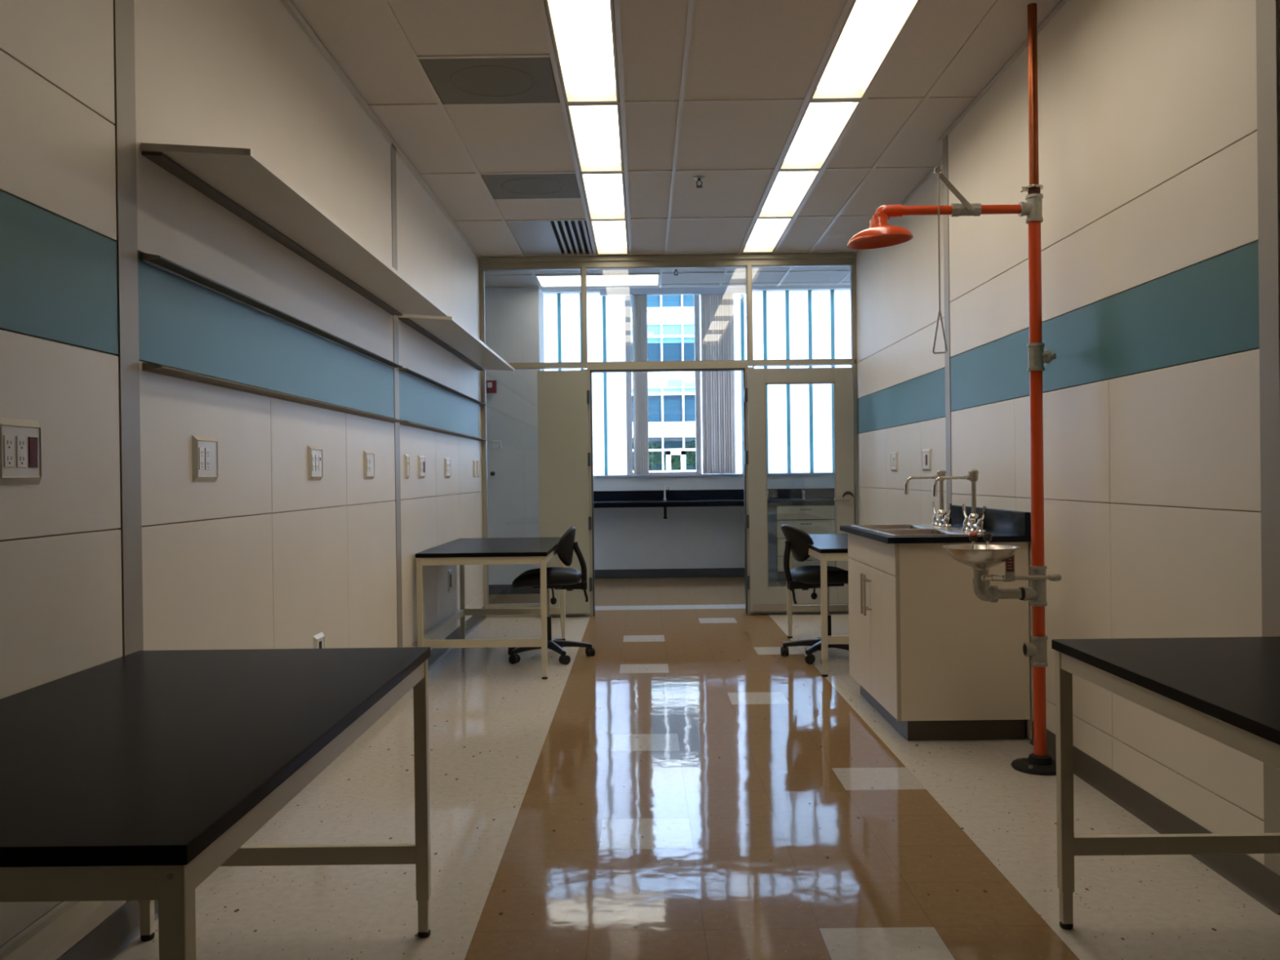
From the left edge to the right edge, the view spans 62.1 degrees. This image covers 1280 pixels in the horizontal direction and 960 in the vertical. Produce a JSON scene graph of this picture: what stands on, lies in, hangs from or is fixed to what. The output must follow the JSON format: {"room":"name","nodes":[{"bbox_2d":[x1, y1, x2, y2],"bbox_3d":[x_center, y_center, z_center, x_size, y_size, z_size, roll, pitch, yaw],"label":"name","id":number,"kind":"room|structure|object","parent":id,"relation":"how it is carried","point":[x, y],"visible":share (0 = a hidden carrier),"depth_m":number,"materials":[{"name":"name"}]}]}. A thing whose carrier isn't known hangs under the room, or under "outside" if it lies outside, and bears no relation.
{"room":"laboratory","nodes":[
{"label":"laboratory","id":0,"kind":"room"},
{"bbox_2d":[0,0,484,959],"bbox_3d":[-1.450,-0.443,3.301,0.160,3.300,11.800,-1,0,0],"label":"wall","id":1,"kind":"structure","parent":0,"point":[261,555],"depth_m":3.38,"materials":[{"name":"beige paint"}]},
{"bbox_2d":[0,417,41,484],"bbox_3d":[-1.361,-0.062,2.333,0.013,0.145,0.174,-1,0,0],"label":"outlet plate","id":2,"kind":"object","parent":1,"relation":"attached to","point":[20,455],"visible":1,"depth_m":2.33,"materials":[{"name":"white plastic"}]},
{"bbox_2d":[3,435,13,466],"bbox_3d":[-1.357,-0.061,2.287,0.003,0.068,0.033,-1,0,0],"label":"receptacle","id":3,"kind":"object","parent":2,"relation":"attached to","point":[8,440],"depth_m":2.28,"materials":[{"name":"white plastic"}]},
{"bbox_2d":[16,435,26,467],"bbox_3d":[-1.357,-0.062,2.333,0.003,0.068,0.033,-1,0,0],"label":"receptacle","id":4,"kind":"object","parent":2,"relation":"attached to","point":[20,440],"depth_m":2.33,"materials":[{"name":"white plastic"}]},
{"bbox_2d":[28,436,38,467],"bbox_3d":[-1.356,-0.062,2.379,0.003,0.068,0.033,-1,0,0],"label":"receptacle","id":5,"kind":"object","parent":2,"relation":"attached to","point":[33,441],"depth_m":2.38,"materials":[{"name":"red plastic"}]},
{"bbox_2d":[112,0,143,901],"bbox_3d":[-1.373,-0.328,2.852,0.012,3.073,0.106,-1,0,0],"label":"trim","id":6,"kind":"structure","parent":1,"relation":"attached to","point":[131,528],"depth_m":2.84,"materials":[{"name":"silver metal"}]},
{"bbox_2d":[191,435,217,482],"bbox_3d":[-1.359,-0.066,3.333,0.013,0.145,0.178,-1,0,0],"label":"outlet plate","id":7,"kind":"object","parent":1,"relation":"attached to","point":[204,448],"visible":1,"depth_m":3.31,"materials":[{"name":"white plastic"}]},
{"bbox_2d":[199,447,204,469],"bbox_3d":[-1.354,-0.066,3.287,0.003,0.068,0.033,-1,0,0],"label":"receptacle","id":8,"kind":"object","parent":7,"relation":"attached to","point":[201,449],"depth_m":3.28,"materials":[{"name":"white plastic"}]},
{"bbox_2d":[204,448,210,469],"bbox_3d":[-1.354,-0.066,3.333,0.003,0.068,0.033,-1,0,0],"label":"receptacle","id":9,"kind":"object","parent":7,"relation":"attached to","point":[207,451],"depth_m":3.33,"materials":[{"name":"white plastic"}]},
{"bbox_2d":[56,606,486,959],"bbox_3d":[-1.339,1.157,3.258,0.022,0.098,11.700,-1,0,0],"label":"baseboard","id":10,"kind":"structure","parent":1,"relation":"attached to","point":[115,933],"depth_m":2.73,"materials":[{"name":"brown plastic"}]},
{"bbox_2d":[141,253,402,368],"bbox_3d":[-1.344,-0.621,4.414,0.052,0.022,2.973,-1,0,0],"label":"rail","id":11,"kind":"object","parent":1,"relation":"attached to","point":[162,263],"visible":1,"depth_m":3.67,"materials":[{"name":"grey metal"}]},
{"bbox_2d":[142,362,403,422],"bbox_3d":[-1.340,-0.319,4.415,0.052,0.022,2.973,-1,0,0],"label":"rail","id":12,"kind":"object","parent":1,"relation":"attached to","point":[154,368],"visible":1,"depth_m":3.66,"materials":[{"name":"silver metal"}]},
{"bbox_2d":[141,142,448,316],"bbox_3d":[-1.221,-0.917,4.414,0.305,0.039,2.970,-1,0,0],"label":"wall shelf","id":13,"kind":"object","parent":1,"relation":"attached to","point":[237,180],"visible":1,"depth_m":3.64,"materials":[{"name":"white metal"}]},
{"bbox_2d":[307,444,322,480],"bbox_3d":[-1.356,-0.071,4.451,0.013,0.145,0.175,-1,0,0],"label":"outlet plate","id":14,"kind":"object","parent":1,"relation":"attached to","point":[314,452],"visible":1,"depth_m":4.43,"materials":[{"name":"white plastic"}]},
{"bbox_2d":[311,454,315,471],"bbox_3d":[-1.352,-0.071,4.405,0.003,0.068,0.033,-1,0,0],"label":"receptacle","id":15,"kind":"object","parent":14,"relation":"attached to","point":[313,455],"depth_m":4.40,"materials":[{"name":"white plastic"}]},
{"bbox_2d":[315,454,318,471],"bbox_3d":[-1.352,-0.071,4.451,0.003,0.068,0.033,-1,0,0],"label":"receptacle","id":16,"kind":"object","parent":14,"relation":"attached to","point":[316,455],"depth_m":4.45,"materials":[{"name":"white plastic"}]},
{"bbox_2d":[313,631,324,648],"bbox_3d":[-1.347,0.723,4.471,0.013,0.150,0.125,-1,0,0],"label":"outlet plate","id":17,"kind":"object","parent":1,"relation":"attached to","point":[318,639],"visible":0.43,"depth_m":4.46,"materials":[{"name":"white plastic"}]},
{"bbox_2d":[363,449,374,479],"bbox_3d":[-1.355,-0.075,5.328,0.013,0.145,0.175,-1,0,0],"label":"outlet plate","id":18,"kind":"object","parent":1,"relation":"attached to","point":[368,455],"visible":1,"depth_m":5.31,"materials":[{"name":"white plastic"}]},
{"bbox_2d":[366,457,368,471],"bbox_3d":[-1.350,-0.075,5.282,0.003,0.068,0.033,-1,0,0],"label":"receptacle","id":19,"kind":"object","parent":18,"relation":"attached to","point":[367,459],"depth_m":5.27,"materials":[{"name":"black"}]},
{"bbox_2d":[368,457,371,471],"bbox_3d":[-1.350,-0.075,5.328,0.003,0.068,0.033,-1,0,0],"label":"receptacle","id":20,"kind":"object","parent":18,"relation":"attached to","point":[370,459],"depth_m":5.32,"materials":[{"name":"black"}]},
{"bbox_2d":[391,142,402,647],"bbox_3d":[-1.366,-0.343,5.964,0.012,3.073,0.111,-1,0,0],"label":"trim","id":21,"kind":"structure","parent":1,"relation":"attached to","point":[393,176],"depth_m":5.95,"materials":[{"name":"silver metal"}]},
{"bbox_2d":[404,453,409,479],"bbox_3d":[-1.353,-0.079,6.183,0.013,0.145,0.090,-1,0,0],"label":"outlet plate","id":22,"kind":"object","parent":1,"relation":"attached to","point":[406,458],"visible":1,"depth_m":6.15,"materials":[{"name":"white plastic"}]},
{"bbox_2d":[417,454,425,478],"bbox_3d":[-1.352,-0.081,6.595,0.013,0.145,0.178,-1,0,0],"label":"outlet plate","id":23,"kind":"object","parent":1,"relation":"attached to","point":[421,459],"visible":1,"depth_m":6.56,"materials":[{"name":"white plastic"}]},
{"bbox_2d":[399,367,486,405],"bbox_3d":[-1.337,-0.636,7.559,0.052,0.022,3.063,-1,0,0],"label":"rail","id":24,"kind":"object","parent":1,"relation":"attached to","point":[406,371],"visible":0.88,"depth_m":7.04,"materials":[{"name":"grey metal"}]},
{"bbox_2d":[400,421,487,441],"bbox_3d":[-1.333,-0.334,7.560,0.052,0.022,3.063,-1,0,0],"label":"rail","id":25,"kind":"object","parent":1,"relation":"attached to","point":[404,423],"visible":0.86,"depth_m":7.04,"materials":[{"name":"silver metal"}]},
{"bbox_2d":[444,457,450,478],"bbox_3d":[-1.350,-0.085,7.471,0.013,0.145,0.190,-1,0,0],"label":"outlet plate","id":26,"kind":"object","parent":1,"relation":"attached to","point":[446,460],"visible":1,"depth_m":7.44,"materials":[{"name":"white plastic"}]},
{"bbox_2d":[447,568,452,593],"bbox_3d":[-1.340,0.712,7.506,0.013,0.165,0.120,-1,0,0],"label":"outlet plate","id":27,"kind":"object","parent":1,"relation":"attached to","point":[449,571],"visible":1,"depth_m":7.48,"materials":[{"name":"white"}]},
{"bbox_2d":[398,314,514,370],"bbox_3d":[-1.214,-0.931,7.506,0.305,0.039,2.955,-1,0,0],"label":"wall shelf","id":28,"kind":"object","parent":1,"relation":"attached to","point":[447,332],"visible":0.96,"depth_m":6.98,"materials":[{"name":"white"}]},
{"bbox_2d":[472,459,476,477],"bbox_3d":[-1.347,-0.093,8.683,0.013,0.145,0.100,-1,0,0],"label":"outlet plate","id":29,"kind":"object","parent":1,"relation":"attached to","point":[473,460],"visible":1,"depth_m":8.66,"materials":[{"name":"white plastic"}]},
{"bbox_2d":[476,459,479,477],"bbox_3d":[-1.347,-0.094,8.863,0.013,0.145,0.090,-1,0,0],"label":"outlet plate","id":30,"kind":"object","parent":1,"relation":"attached to","point":[477,461],"visible":1,"depth_m":8.84,"materials":[{"name":"white plastic"}]},
{"bbox_2d":[484,287,544,584],"bbox_3d":[-2.000,-0.402,11.193,1.960,3.160,0.540,-1,0,0],"label":"wall pier","id":31,"kind":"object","parent":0,"point":[514,317],"visible":0.07,"depth_m":10.92,"materials":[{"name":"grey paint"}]},
{"bbox_2d":[485,380,496,393],"bbox_3d":[-1.534,-0.954,10.898,0.126,0.128,0.043,-1,0,0],"label":"fire alarm","id":32,"kind":"object","parent":31,"relation":"attached to","point":[491,385],"visible":0.78,"depth_m":10.88,"materials":[{"name":"red plastic"}]},
{"bbox_2d":[492,440,501,448],"bbox_3d":[-1.467,-0.362,10.909,0.090,0.080,0.025,-1,0,0],"label":"thermostat","id":33,"kind":"object","parent":31,"relation":"attached to","point":[495,444],"visible":1,"depth_m":10.90,"materials":[{"name":"white plastic"}]},
{"bbox_2d":[484,266,850,288],"bbox_3d":[0.493,-2.522,10.913,7.000,1.060,3.450,-1,0,0],"label":"ceiling","id":34,"kind":"structure","parent":0,"point":[799,277],"depth_m":10.44,"materials":[{"name":"tile"}]},
{"bbox_2d":[534,274,659,287],"bbox_3d":[-0.408,-1.972,10.514,1.200,0.012,0.590,-1,0,0],"label":"recessed light","id":35,"kind":"object","parent":34,"relation":"in","point":[608,280],"visible":1,"depth_m":10.51,"materials":[{"name":"beige plastic"}]},
{"bbox_2d":[671,268,679,275],"bbox_3d":[0.338,-1.954,9.991,0.076,0.063,0.076,-1,0,0],"label":"sprinkler head","id":36,"kind":"object","parent":34,"relation":"attached to","point":[675,269],"visible":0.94,"depth_m":9.98},
{"bbox_2d":[478,253,858,617],"bbox_3d":[0.251,-0.490,9.130,3.217,3.300,0.135,-1,0,0],"label":"wall","id":37,"kind":"structure","parent":0,"point":[748,260],"depth_m":9.09,"materials":[{"name":"paint"}]},
{"bbox_2d":[537,370,592,613],"bbox_3d":[-0.637,0.103,9.057,0.443,2.065,0.071,-1,0,0],"label":"door","id":38,"kind":"structure","parent":37,"relation":"in","point":[563,396],"depth_m":9.03,"materials":[{"name":"paint"}]},
{"bbox_2d":[484,266,850,289],"bbox_3d":[0.498,-1.985,10.090,7.000,0.006,1.800,-1,0,0],"label":"trim","id":39,"kind":"structure","parent":37,"relation":"attached to","point":[788,271],"depth_m":10.22,"materials":[{"name":"beige metal"}]},
{"bbox_2d":[482,264,855,605],"bbox_3d":[0.253,-0.384,9.139,3.162,2.882,0.058,-1,0,0],"label":"trim","id":40,"kind":"structure","parent":37,"relation":"attached to","point":[806,265],"depth_m":9.11,"materials":[{"name":"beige metal"}]},
{"bbox_2d":[590,368,747,616],"bbox_3d":[0.248,0.106,9.155,1.324,2.108,0.090,-1,0,0],"label":"trim","id":41,"kind":"structure","parent":37,"relation":"attached to","point":[742,370],"depth_m":9.11,"materials":[{"name":"grey metal"}]},
{"bbox_2d":[743,367,854,612],"bbox_3d":[1.356,0.084,9.021,0.917,2.065,0.114,-1,0,1],"label":"door","id":42,"kind":"structure","parent":37,"relation":"in","point":[762,597],"depth_m":9.02,"materials":[{"name":"grey paint"}]},
{"bbox_2d":[290,0,1062,257],"bbox_3d":[0.219,-2.003,3.216,3.517,0.221,11.950,-1,0,0],"label":"ceiling","id":43,"kind":"structure","parent":0,"point":[740,49],"depth_m":5.41,"materials":[{"name":"tile"}]},
{"bbox_2d":[418,57,559,104],"bbox_3d":[-0.696,-1.886,5.038,0.584,0.007,0.579,-1,0,0],"label":"ceiling vent","id":44,"kind":"object","parent":43,"relation":"in","point":[472,80],"visible":1,"depth_m":5.01,"materials":[{"name":"grey metal"}]},
{"bbox_2d":[480,173,580,199],"bbox_3d":[-0.692,-1.894,6.868,0.584,0.007,0.586,-1,0,0],"label":"ceiling vent","id":45,"kind":"object","parent":43,"relation":"in","point":[509,186],"visible":1,"depth_m":6.85,"materials":[{"name":"grey metal"}]},
{"bbox_2d":[506,220,592,254],"bbox_3d":[-0.688,-1.909,8.389,0.584,0.020,1.183,-1,0,0],"label":"ceiling vent","id":46,"kind":"object","parent":43,"relation":"in","point":[533,237],"visible":1,"depth_m":8.34,"materials":[{"name":"grey metal"}]},
{"bbox_2d":[544,0,618,102],"bbox_3d":[-0.240,-1.917,4.731,0.267,0.061,1.184,-1,0,0],"label":"ceiling light","id":47,"kind":"object","parent":43,"relation":"attached to","point":[583,32],"visible":1,"depth_m":4.76,"materials":[{"name":"beige plastic"}]},
{"bbox_2d":[566,94,623,172],"bbox_3d":[-0.237,-1.923,5.950,0.267,0.061,1.184,-1,0,0],"label":"ceiling light","id":48,"kind":"object","parent":43,"relation":"attached to","point":[596,129],"visible":0.88,"depth_m":6.01,"materials":[{"name":"beige plastic"}]},
{"bbox_2d":[580,173,626,219],"bbox_3d":[-0.235,-1.928,7.169,0.267,0.061,1.184,-1,0,0],"label":"ceiling light","id":49,"kind":"object","parent":43,"relation":"attached to","point":[604,193],"visible":0.84,"depth_m":7.27,"materials":[{"name":"beige plastic"}]},
{"bbox_2d":[590,215,628,254],"bbox_3d":[-0.232,-1.934,8.388,0.267,0.061,1.184,-1,0,0],"label":"ceiling light","id":50,"kind":"object","parent":43,"relation":"attached to","point":[610,237],"visible":0.84,"depth_m":8.52,"materials":[{"name":"beige plastic"}]},
{"bbox_2d":[368,0,1003,257],"bbox_3d":[0.220,-1.889,3.241,3.193,0.006,11.700,-1,0,0],"label":"ceiling grid","id":51,"kind":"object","parent":43,"relation":"attached to","point":[387,6],"depth_m":5.46,"materials":[{"name":"beige metal"}]},
{"bbox_2d":[693,175,705,187],"bbox_3d":[0.374,-1.879,6.711,0.076,0.063,0.076,-1,0,0],"label":"sprinkler head","id":52,"kind":"object","parent":43,"relation":"attached to","point":[699,178],"visible":1,"depth_m":6.70},
{"bbox_2d":[742,217,792,252],"bbox_3d":[0.988,-1.949,8.386,0.267,0.061,1.184,-1,0,0],"label":"ceiling light","id":53,"kind":"object","parent":43,"relation":"attached to","point":[766,233],"visible":0.7,"depth_m":8.52,"materials":[{"name":"beige plastic"}]},
{"bbox_2d":[757,169,821,217],"bbox_3d":[0.986,-1.943,7.167,0.267,0.061,1.184,-1,0,0],"label":"ceiling light","id":54,"kind":"object","parent":43,"relation":"attached to","point":[788,189],"visible":0.7,"depth_m":7.25,"materials":[{"name":"beige plastic"}]},
{"bbox_2d":[778,100,861,169],"bbox_3d":[0.983,-1.938,5.948,0.267,0.061,1.184,-1,0,0],"label":"ceiling light","id":55,"kind":"object","parent":43,"relation":"attached to","point":[821,125],"visible":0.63,"depth_m":5.99,"materials":[{"name":"beige plastic"}]},
{"bbox_2d":[809,0,920,99],"bbox_3d":[0.980,-1.932,4.729,0.267,0.061,1.184,-1,0,0],"label":"ceiling light","id":56,"kind":"object","parent":43,"relation":"attached to","point":[870,29],"visible":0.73,"depth_m":4.78,"materials":[{"name":"beige plastic"}]},
{"bbox_2d":[541,284,850,569],"bbox_3d":[0.516,-1.009,12.530,7.000,4.300,0.230,-1,0,0],"label":"wall","id":57,"kind":"structure","parent":0,"point":[712,536],"depth_m":12.45,"materials":[{"name":"paint"}]},
{"bbox_2d":[600,286,746,475],"bbox_3d":[0.417,-1.155,12.364,1.734,2.175,0.161,-1,0,0],"label":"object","id":58,"kind":"object","parent":57,"relation":"attached to","point":[718,411],"visible":0.91,"depth_m":12.32,"materials":[{"name":"grey"}]},
{"bbox_2d":[543,289,851,475],"bbox_3d":[0.510,-1.442,12.533,6.962,2.753,0.120,-1,0,0],"label":"window","id":59,"kind":"structure","parent":57,"relation":"attached to","point":[787,324],"depth_m":12.54,"materials":[{"name":"grey"}]},
{"bbox_2d":[112,577,1279,959],"bbox_3d":[0.526,1.175,4.979,7.200,0.001,15.350,-1,0,0],"label":"floor","id":60,"kind":"structure","parent":0,"point":[688,787],"depth_m":3.62,"materials":[{"name":"brown tile"}]},
{"bbox_2d":[0,647,431,959],"bbox_3d":[-0.938,0.828,2.066,0.774,0.756,1.510,-1,0,0],"label":"lab table","id":61,"kind":"object","parent":60,"relation":"on","point":[139,775],"visible":1,"depth_m":1.83,"materials":[{"name":"black laminate"}]},
{"bbox_2d":[414,537,565,679],"bbox_3d":[-0.936,0.806,7.063,0.780,0.756,1.525,-1,0,0],"label":"lab table","id":62,"kind":"object","parent":60,"relation":"on","point":[461,552],"visible":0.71,"depth_m":6.31,"materials":[{"name":"black"}]},
{"bbox_2d":[507,526,595,664],"bbox_3d":[-0.599,0.744,7.064,0.590,0.871,0.592,-1,0,0],"label":"chair","id":63,"kind":"object","parent":60,"relation":"on","point":[568,579],"visible":0.9,"depth_m":6.95,"materials":[{"name":"black plastic"}]},
{"bbox_2d":[488,568,744,594],"bbox_3d":[-0.829,1.109,11.790,4.537,0.105,1.310,-1,0,-32],"label":"baseboard","id":64,"kind":"structure","parent":60,"relation":"on","point":[684,572],"depth_m":12.44,"materials":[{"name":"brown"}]},
{"bbox_2d":[767,505,835,581],"bbox_3d":[1.806,0.705,12.146,0.750,0.843,0.587,-1,0,0],"label":"base cabinet","id":65,"kind":"object","parent":60,"relation":"on","point":[811,519],"depth_m":11.88,"materials":[{"name":"grey"}]},
{"bbox_2d":[780,524,848,664],"bbox_3d":[1.228,0.721,6.962,0.606,0.873,0.592,-1,0,-11],"label":"chair","id":66,"kind":"object","parent":60,"relation":"on","point":[806,577],"visible":0.7,"depth_m":6.86,"materials":[{"name":"black plastic"}]},
{"bbox_2d":[786,533,848,676],"bbox_3d":[1.456,0.776,7.033,0.776,0.756,1.535,-1,0,0],"label":"lab table","id":67,"kind":"object","parent":60,"relation":"on","point":[825,547],"visible":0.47,"depth_m":6.30,"materials":[{"name":"black"}]},
{"bbox_2d":[847,532,1030,740],"bbox_3d":[1.415,0.720,5.272,0.627,0.886,1.100,-1,0,0],"label":"base cabinet","id":68,"kind":"object","parent":60,"relation":"on","point":[938,660],"visible":0.94,"depth_m":4.72,"materials":[{"name":"beige"}]},
{"bbox_2d":[840,505,1031,543],"bbox_3d":[1.411,0.209,5.268,0.632,0.131,1.140,-1,0,0],"label":"countertop","id":69,"kind":"structure","parent":68,"relation":"on","point":[1006,526],"depth_m":4.84,"materials":[{"name":"black stone"}]},
{"bbox_2d":[850,524,959,529],"bbox_3d":[1.373,0.341,5.554,0.448,0.195,0.476,-1,0,0],"label":"sink","id":70,"kind":"object","parent":69,"relation":"in","point":[898,526],"visible":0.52,"depth_m":5.75,"materials":[{"name":"silver metal"}]},
{"bbox_2d":[903,470,952,527],"bbox_3d":[1.560,0.095,5.588,0.262,0.293,0.259,0,0,39],"label":"faucet","id":71,"kind":"object","parent":69,"relation":"on","point":[940,518],"visible":0.95,"depth_m":5.56,"materials":[{"name":"silver metal"}]},
{"bbox_2d":[871,528,993,536],"bbox_3d":[1.372,0.343,5.034,0.448,0.195,0.476,-1,0,0],"label":"sink","id":72,"kind":"object","parent":69,"relation":"in","point":[921,531],"visible":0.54,"depth_m":5.23,"materials":[{"name":"silver metal"}]},
{"bbox_2d":[932,469,986,533],"bbox_3d":[1.559,0.097,5.048,0.262,0.293,0.259,0,0,39],"label":"faucet","id":73,"kind":"object","parent":69,"relation":"on","point":[972,523],"visible":0.99,"depth_m":5.02,"materials":[{"name":"silver metal"}]},
{"bbox_2d":[847,3,1061,775],"bbox_3d":[1.279,-0.373,4.291,0.864,3.083,0.298,-1,0,-3],"label":"shower","id":74,"kind":"object","parent":60,"relation":"on","point":[879,234],"visible":1,"depth_m":4.27,"materials":[{"name":"orange metal"}]},
{"bbox_2d":[942,544,1020,569],"bbox_3d":[1.378,0.316,4.298,0.298,0.092,0.298,-1,0,0],"label":"bowl","id":75,"kind":"object","parent":74,"relation":"on","point":[979,557],"depth_m":4.23,"materials":[{"name":"silver metal"}]},
{"bbox_2d":[1051,636,1279,929],"bbox_3d":[1.473,0.798,2.055,0.760,0.756,1.530,-1,0,0],"label":"lab table","id":76,"kind":"object","parent":60,"relation":"on","point":[1226,691],"visible":1,"depth_m":2.54,"materials":[{"name":"black"}]},
{"bbox_3d":[2.561,0.697,12.144,0.751,0.842,0.587,-1,0,0],"label":"cabinet","id":77,"kind":"object","parent":60,"relation":"on","visible":0},
{"bbox_2d":[593,488,835,507],"bbox_3d":[1.510,0.196,12.135,5.040,0.180,0.575,-1,0,0],"label":"countertop","id":78,"kind":"structure","parent":77,"relation":"on","point":[813,496],"depth_m":12.40,"materials":[{"name":"black stone"}]},
{"bbox_2d":[663,506,666,519],"bbox_3d":[0.285,0.369,11.991,0.044,0.137,0.044,-1,0,0],"label":"drain pipe","id":79,"kind":"object","parent":78,"relation":"attached to","point":[664,508],"visible":0.91,"depth_m":11.98,"materials":[{"name":"black plastic"}]},
{"bbox_2d":[662,486,670,500],"bbox_3d":[0.313,0.155,12.238,0.103,0.166,0.048,-1,0,27],"label":"faucet","id":80,"kind":"object","parent":78,"relation":"on","point":[664,498],"visible":1,"depth_m":12.24,"materials":[{"name":"silver metal"}]},
{"bbox_2d":[801,488,804,498],"bbox_3d":[1.890,0.162,12.270,0.040,0.112,0.093,-1,0,0],"label":"tap","id":81,"kind":"object","parent":78,"relation":"on","point":[803,490],"visible":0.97,"depth_m":12.29,"materials":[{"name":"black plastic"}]},
{"bbox_2d":[855,0,1264,865],"bbox_3d":[1.862,-0.484,3.294,0.289,3.300,11.800,-1,0,0],"label":"wall","id":82,"kind":"structure","parent":0,"point":[1148,168],"depth_m":3.87,"materials":[{"name":"beige paint"}]},
{"bbox_2d":[280,0,1068,260],"bbox_3d":[0.221,-1.875,3.241,3.217,0.022,11.700,-1,0,0],"label":"trim","id":83,"kind":"structure","parent":82,"relation":"attached to","point":[288,4],"depth_m":5.24,"materials":[{"name":"beige metal"}]},
{"bbox_2d":[890,451,897,471],"bbox_3d":[1.855,-0.134,7.765,0.013,0.145,0.190,-1,0,0],"label":"outlet plate","id":84,"kind":"object","parent":82,"relation":"attached to","point":[894,455],"visible":1,"depth_m":7.74,"materials":[{"name":"white plastic"}]},
{"bbox_2d":[921,448,931,471],"bbox_3d":[1.853,-0.130,6.885,0.013,0.145,0.200,-1,0,0],"label":"outlet plate","id":85,"kind":"object","parent":82,"relation":"attached to","point":[926,453],"visible":1,"depth_m":6.86,"materials":[{"name":"white plastic"}]},
{"bbox_2d":[942,134,953,514],"bbox_3d":[1.728,-0.381,5.953,0.012,3.073,0.093,-1,0,0],"label":"trim","id":86,"kind":"structure","parent":82,"relation":"attached to","point":[945,161],"depth_m":5.94,"materials":[{"name":"silver metal"}]},
{"bbox_2d":[1029,720,1279,915],"bbox_3d":[1.790,1.118,3.251,0.151,0.098,11.700,-1,0,0],"label":"baseboard","id":87,"kind":"structure","parent":82,"relation":"attached to","point":[1261,883],"depth_m":3.49,"materials":[{"name":"brown plastic"}]},
{"bbox_2d":[1256,0,1279,875],"bbox_3d":[1.721,-0.367,2.902,0.012,3.073,0.092,-1,0,0],"label":"trim","id":88,"kind":"structure","parent":82,"relation":"attached to","point":[1267,11],"depth_m":2.90,"materials":[{"name":"silver metal"}]},
{"bbox_2d":[1278,0,1279,132],"bbox_3d":[1.784,-0.367,2.854,0.125,3.073,0.004,-1,0,0],"label":"trim","id":89,"kind":"structure","parent":82,"relation":"attached to","point":[1278,0],"depth_m":2.85,"materials":[{"name":"silver metal"}]},
{"label":"outside","id":90,"kind":"structure","parent":0,"visible":0},
{"bbox_3d":[0.162,1.002,66.405,120.000,0.200,107.200,-1,0,0],"label":"ground","id":91,"kind":"structure","parent":90,"visible":0},
{"bbox_2d":[632,442,664,471],"bbox_3d":[0.344,-0.288,42.201,1.287,2.596,1.285,-1,0,0],"label":"tree","id":92,"kind":"object","parent":91,"relation":"on","point":[655,456],"visible":0.46,"depth_m":42.00,"materials":[{"name":"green plant"}]},
{"bbox_2d":[630,294,696,471],"bbox_3d":[0.046,-4.295,43.901,44.000,10.600,8.160,-1,0,0],"label":"office building","id":93,"kind":"structure","parent":91,"relation":"on","point":[670,318],"depth_m":40.05,"materials":[{"name":"white"}]},
{"bbox_2d":[632,470,696,472],"bbox_3d":[0.090,0.352,37.802,40.000,1.360,0.400,-1,0,0],"label":"wall","id":94,"kind":"structure","parent":91,"relation":"on","point":[654,470],"depth_m":37.60,"materials":[{"name":"white"}]},
{"bbox_2d":[660,454,680,470],"bbox_3d":[1.344,-0.025,42.794,1.004,2.039,1.001,0,0,45],"label":"tree","id":95,"kind":"object","parent":91,"relation":"on","point":[675,463],"visible":0.45,"depth_m":42.56,"materials":[{"name":"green plant"}]},
{"bbox_2d":[684,440,696,468],"bbox_3d":[2.283,-0.321,42.277,1.302,2.612,1.340,-1,0,0],"label":"tree","id":96,"kind":"object","parent":91,"relation":"on","point":[689,457],"visible":0.34,"depth_m":42.19,"materials":[{"name":"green plant"}]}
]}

